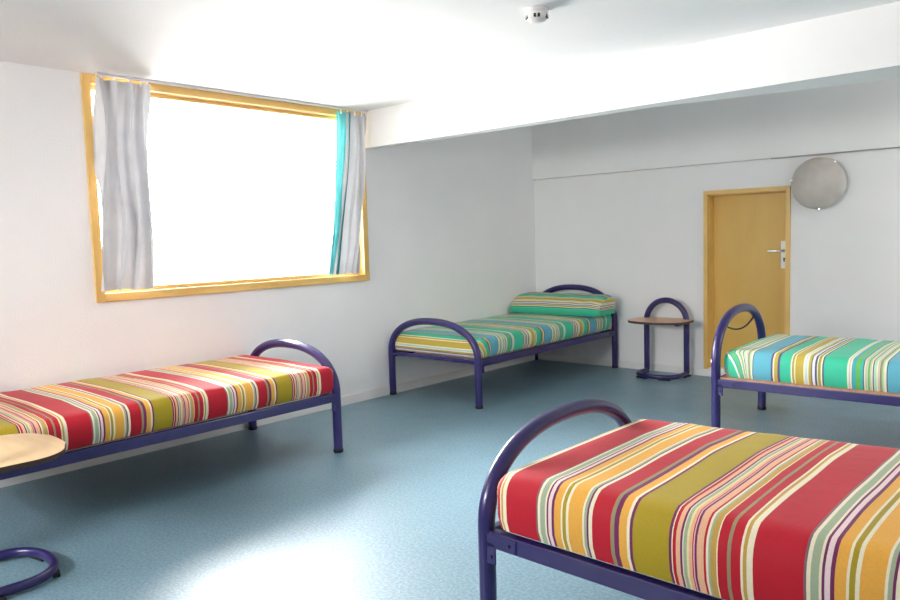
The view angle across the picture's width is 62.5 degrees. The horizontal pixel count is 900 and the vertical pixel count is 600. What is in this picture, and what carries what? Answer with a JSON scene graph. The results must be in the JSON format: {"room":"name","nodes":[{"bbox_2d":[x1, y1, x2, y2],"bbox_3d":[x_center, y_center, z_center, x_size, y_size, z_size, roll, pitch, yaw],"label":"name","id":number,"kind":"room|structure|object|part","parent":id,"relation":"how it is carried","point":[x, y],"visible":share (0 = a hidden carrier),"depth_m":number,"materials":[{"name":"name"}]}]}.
{"room":"dormitory","nodes":[
{"label":"dormitory","id":0,"kind":"room"},
{"bbox_2d":[0,61,535,451],"bbox_3d":[-1.734,-0.321,4.601,0.200,2.420,8.050,3,6,42],"label":"wall","id":1,"kind":"structure","parent":0,"point":[451,221],"depth_m":5.01,"materials":[{"name":"white paint"}]},
{"bbox_2d":[80,72,369,302],"bbox_3d":[-1.341,-0.702,4.894,0.175,1.272,2.048,3,6,42],"label":"window","id":2,"kind":"structure","parent":1,"relation":"in","point":[158,91],"depth_m":4.66,"materials":[{"name":"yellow wood"}]},
{"bbox_2d":[93,75,153,291],"bbox_3d":[-1.838,-0.655,4.206,0.117,1.200,0.354,3,6,42],"label":"curtain","id":3,"kind":"object","parent":2,"relation":"hanging from","point":[121,110],"visible":1,"depth_m":4.21,"materials":[{"name":"grey fabric"}]},
{"bbox_3d":[-1.286,-1.326,4.817,0.030,0.019,1.983,3,6,42],"label":"curtain rail","id":4,"kind":"part","parent":2,"relation":"part of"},
{"bbox_2d":[328,109,366,274],"bbox_3d":[-0.743,-0.789,5.440,0.405,1.199,0.082,-6,6,-43],"label":"curtain","id":5,"kind":"object","parent":2,"relation":"hanging from","point":[350,127],"visible":1,"depth_m":5.44,"materials":[{"name":"grey fabric"}]},
{"bbox_2d":[0,354,534,487],"bbox_3d":[-1.671,0.860,4.571,0.012,0.068,7.600,3,6,42],"label":"baseboard","id":6,"kind":"structure","parent":1,"relation":"attached to","point":[375,393],"depth_m":5.02,"materials":[{"name":"white paint"}]},
{"bbox_2d":[0,359,899,599],"bbox_3d":[0.544,1.029,2.749,6.150,0.100,8.150,3,6,42],"label":"floor","id":7,"kind":"structure","parent":0,"point":[271,511],"depth_m":3.58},
{"bbox_2d":[0,433,65,599],"bbox_3d":[-1.659,0.709,2.765,0.503,0.665,0.398,3,7,44],"label":"bedside table","id":8,"kind":"object","parent":7,"relation":"on","point":[21,451],"visible":1,"depth_m":2.75,"materials":[{"name":"beige wood"}]},
{"bbox_2d":[0,339,342,479],"bbox_3d":[-1.643,0.574,3.854,0.937,0.754,2.022,3,6,42],"label":"bed","id":9,"kind":"object","parent":7,"relation":"on","point":[87,412],"visible":0.99,"depth_m":3.68,"materials":[{"name":"multicoloured fabric"}]},
{"bbox_3d":[-1.631,0.508,3.864,0.932,0.161,1.935,3,6,42],"label":"mattress","id":10,"kind":"part","parent":9,"relation":"part of","materials":[{"name":"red fabric"}]},
{"bbox_3d":[-1.314,0.640,3.564,0.032,0.050,1.920,3,6,42],"label":"rail","id":11,"kind":"part","parent":9,"relation":"part of","materials":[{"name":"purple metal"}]},
{"bbox_3d":[-1.643,0.596,3.855,0.836,0.011,1.900,3,6,42],"label":"board","id":12,"kind":"part","parent":9,"relation":"part of","materials":[{"name":"brown wood"}]},
{"bbox_3d":[-0.986,0.550,4.586,0.932,0.618,0.053,3,6,42],"label":"foot frame","id":13,"kind":"part","parent":9,"relation":"part of","materials":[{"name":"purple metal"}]},
{"bbox_2d":[388,284,617,408],"bbox_3d":[0.517,0.307,6.302,0.937,0.754,2.022,2,6,41],"label":"bed","id":14,"kind":"object","parent":7,"relation":"on","point":[476,339],"visible":0.89,"depth_m":5.78,"materials":[{"name":"multicoloured fabric"}]},
{"bbox_3d":[-0.130,0.443,5.574,0.932,0.618,0.053,2,6,41],"label":"foot frame","id":15,"kind":"part","parent":14,"relation":"part of","materials":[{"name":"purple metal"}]},
{"bbox_3d":[0.511,0.248,6.288,0.914,0.153,1.949,2,6,41],"label":"mattress","id":16,"kind":"part","parent":14,"relation":"part of","materials":[{"name":"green fabric"}]},
{"bbox_3d":[0.518,0.329,6.304,0.836,0.011,1.900,2,6,41],"label":"board","id":17,"kind":"part","parent":14,"relation":"part of","materials":[{"name":"brown wood"}]},
{"bbox_3d":[0.849,0.373,6.016,0.032,0.050,1.920,2,6,41],"label":"rail","id":18,"kind":"part","parent":14,"relation":"part of","materials":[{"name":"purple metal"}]},
{"bbox_2d":[510,292,614,315],"bbox_3d":[1.015,0.026,6.822,0.986,0.175,0.418,2,6,41],"label":"bolster","id":19,"kind":"object","parent":14,"relation":"on","point":[572,304],"visible":1,"depth_m":6.63,"materials":[{"name":"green fabric"}]},
{"bbox_3d":[1.166,0.221,7.035,0.932,0.742,0.053,2,6,41],"label":"head frame","id":20,"kind":"part","parent":14,"relation":"part of","materials":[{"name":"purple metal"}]},
{"bbox_2d":[628,297,693,380],"bbox_3d":[1.758,0.320,6.240,0.503,0.665,0.398,2,6,41],"label":"bedside table","id":21,"kind":"object","parent":7,"relation":"on","point":[646,320],"visible":1,"depth_m":6.22,"materials":[{"name":"blue metal"}]},
{"bbox_3d":[1.851,0.294,6.346,0.408,0.635,0.049,2,6,41],"label":"hoop frame","id":22,"kind":"part","parent":21,"relation":"part of","materials":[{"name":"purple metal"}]},
{"bbox_2d":[478,399,899,599],"bbox_3d":[1.128,0.654,1.879,2.022,0.754,0.937,3,6,43],"label":"bed","id":23,"kind":"object","parent":7,"relation":"on","point":[724,513],"visible":1,"depth_m":1.91,"materials":[{"name":"multicoloured fabric"}]},
{"bbox_3d":[0.408,0.669,2.549,0.053,0.634,0.932,3,6,43],"label":"foot frame","id":24,"kind":"part","parent":23,"relation":"part of","materials":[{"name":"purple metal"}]},
{"bbox_3d":[0.831,0.742,1.562,1.920,0.050,0.032,3,6,43],"label":"rail","id":25,"kind":"part","parent":23,"relation":"part of","materials":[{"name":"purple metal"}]},
{"bbox_2d":[711,303,899,426],"bbox_3d":[2.598,0.429,4.071,2.023,0.754,0.919,2,6,40],"label":"bed","id":26,"kind":"object","parent":7,"relation":"on","point":[845,369],"visible":0.94,"depth_m":4.15,"materials":[{"name":"multicoloured fabric"}]},
{"bbox_3d":[1.839,0.395,4.692,0.053,0.742,0.881,2,6,40],"label":"head frame","id":27,"kind":"part","parent":26,"relation":"part of","materials":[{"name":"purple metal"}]},
{"bbox_2d":[727,316,753,329],"bbox_3d":[1.827,0.147,4.692,0.011,0.085,0.585,3,6,42],"label":"cord","id":28,"kind":"object","parent":26,"relation":"hanging from","point":[751,319],"visible":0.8,"depth_m":4.73,"materials":[{"name":"black plastic"}]},
{"bbox_3d":[2.320,0.517,3.747,1.920,0.050,0.030,2,6,40],"label":"rail","id":29,"kind":"part","parent":26,"relation":"part of","materials":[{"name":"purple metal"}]},
{"bbox_3d":[2.588,0.452,4.059,1.900,0.011,0.860,2,6,40],"label":"board","id":30,"kind":"part","parent":26,"relation":"part of","materials":[{"name":"brown wood"}]},
{"bbox_3d":[2.598,0.358,4.079,1.905,0.172,0.896,2,6,40],"label":"mattress","id":31,"kind":"part","parent":26,"relation":"part of","materials":[{"name":"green fabric"}]},
{"bbox_2d":[0,0,899,110],"bbox_3d":[-0.373,-1.149,1.625,6.150,0.100,5.615,3,6,42],"label":"ceiling","id":32,"kind":"structure","parent":0,"point":[368,55],"depth_m":3.54,"materials":[{"name":"white paint"}]},
{"bbox_2d":[525,6,548,23],"bbox_3d":[0.374,-1.222,3.191,0.104,0.056,0.104,3,6,42],"label":"smoke detector","id":33,"kind":"object","parent":32,"relation":"attached to","point":[534,14],"visible":1,"depth_m":3.16,"materials":[{"name":"white plastic"}]},
{"bbox_2d":[531,78,899,370],"bbox_3d":[3.154,-0.531,5.380,6.200,2.420,0.222,2,6,41],"label":"wall","id":34,"kind":"structure","parent":0,"point":[618,197],"depth_m":6.18,"materials":[{"name":"white paint"}]},
{"bbox_2d":[538,353,725,376],"bbox_3d":[3.052,0.649,5.472,5.800,0.060,0.015,2,6,41],"label":"baseboard","id":35,"kind":"structure","parent":34,"relation":"attached to","point":[583,360],"depth_m":6.73,"materials":[{"name":"white paint"}]},
{"bbox_2d":[703,186,790,368],"bbox_3d":[2.434,-0.157,6.037,0.683,1.484,0.184,2,6,41],"label":"door","id":36,"kind":"structure","parent":34,"relation":"in","point":[747,231],"depth_m":6.06,"materials":[{"name":"brown wood"}]},
{"bbox_3d":[2.583,-0.389,5.868,0.120,0.021,0.064,2,6,41],"label":"lever handle","id":37,"kind":"part","parent":36,"relation":"part of","materials":[{"name":"metal"}]},
{"bbox_3d":[2.640,-0.358,5.858,0.048,0.217,0.011,2,6,41],"label":"lock plate","id":38,"kind":"part","parent":36,"relation":"part of","materials":[{"name":"silver metal"}]},
{"bbox_2d":[790,157,845,209],"bbox_3d":[2.739,-0.867,5.520,0.386,0.388,0.098,2,6,41],"label":"wall lamp","id":39,"kind":"object","parent":34,"relation":"attached to","point":[818,183],"visible":1,"depth_m":5.48,"materials":[{"name":"white glass"}]},
{"bbox_2d":[771,147,899,158],"bbox_3d":[3.750,-1.042,4.646,3.350,0.011,0.010,2,6,41],"label":"cable","id":40,"kind":"object","parent":34,"relation":"attached to","point":[892,147],"visible":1,"depth_m":5.44,"materials":[{"name":"white plastic"}]},
{"bbox_3d":[2.351,-1.644,4.619,6.150,0.231,2.535,3,6,42],"label":"ceiling","id":41,"kind":"structure","parent":0,"visible":0},
{"bbox_2d":[363,1,899,148],"bbox_3d":[1.757,-1.332,3.939,5.800,0.504,0.785,3,6,42],"label":"beam","id":42,"kind":"structure","parent":41,"relation":"attached to","point":[862,45],"depth_m":3.94,"materials":[{"name":"white paint"}]}
]}

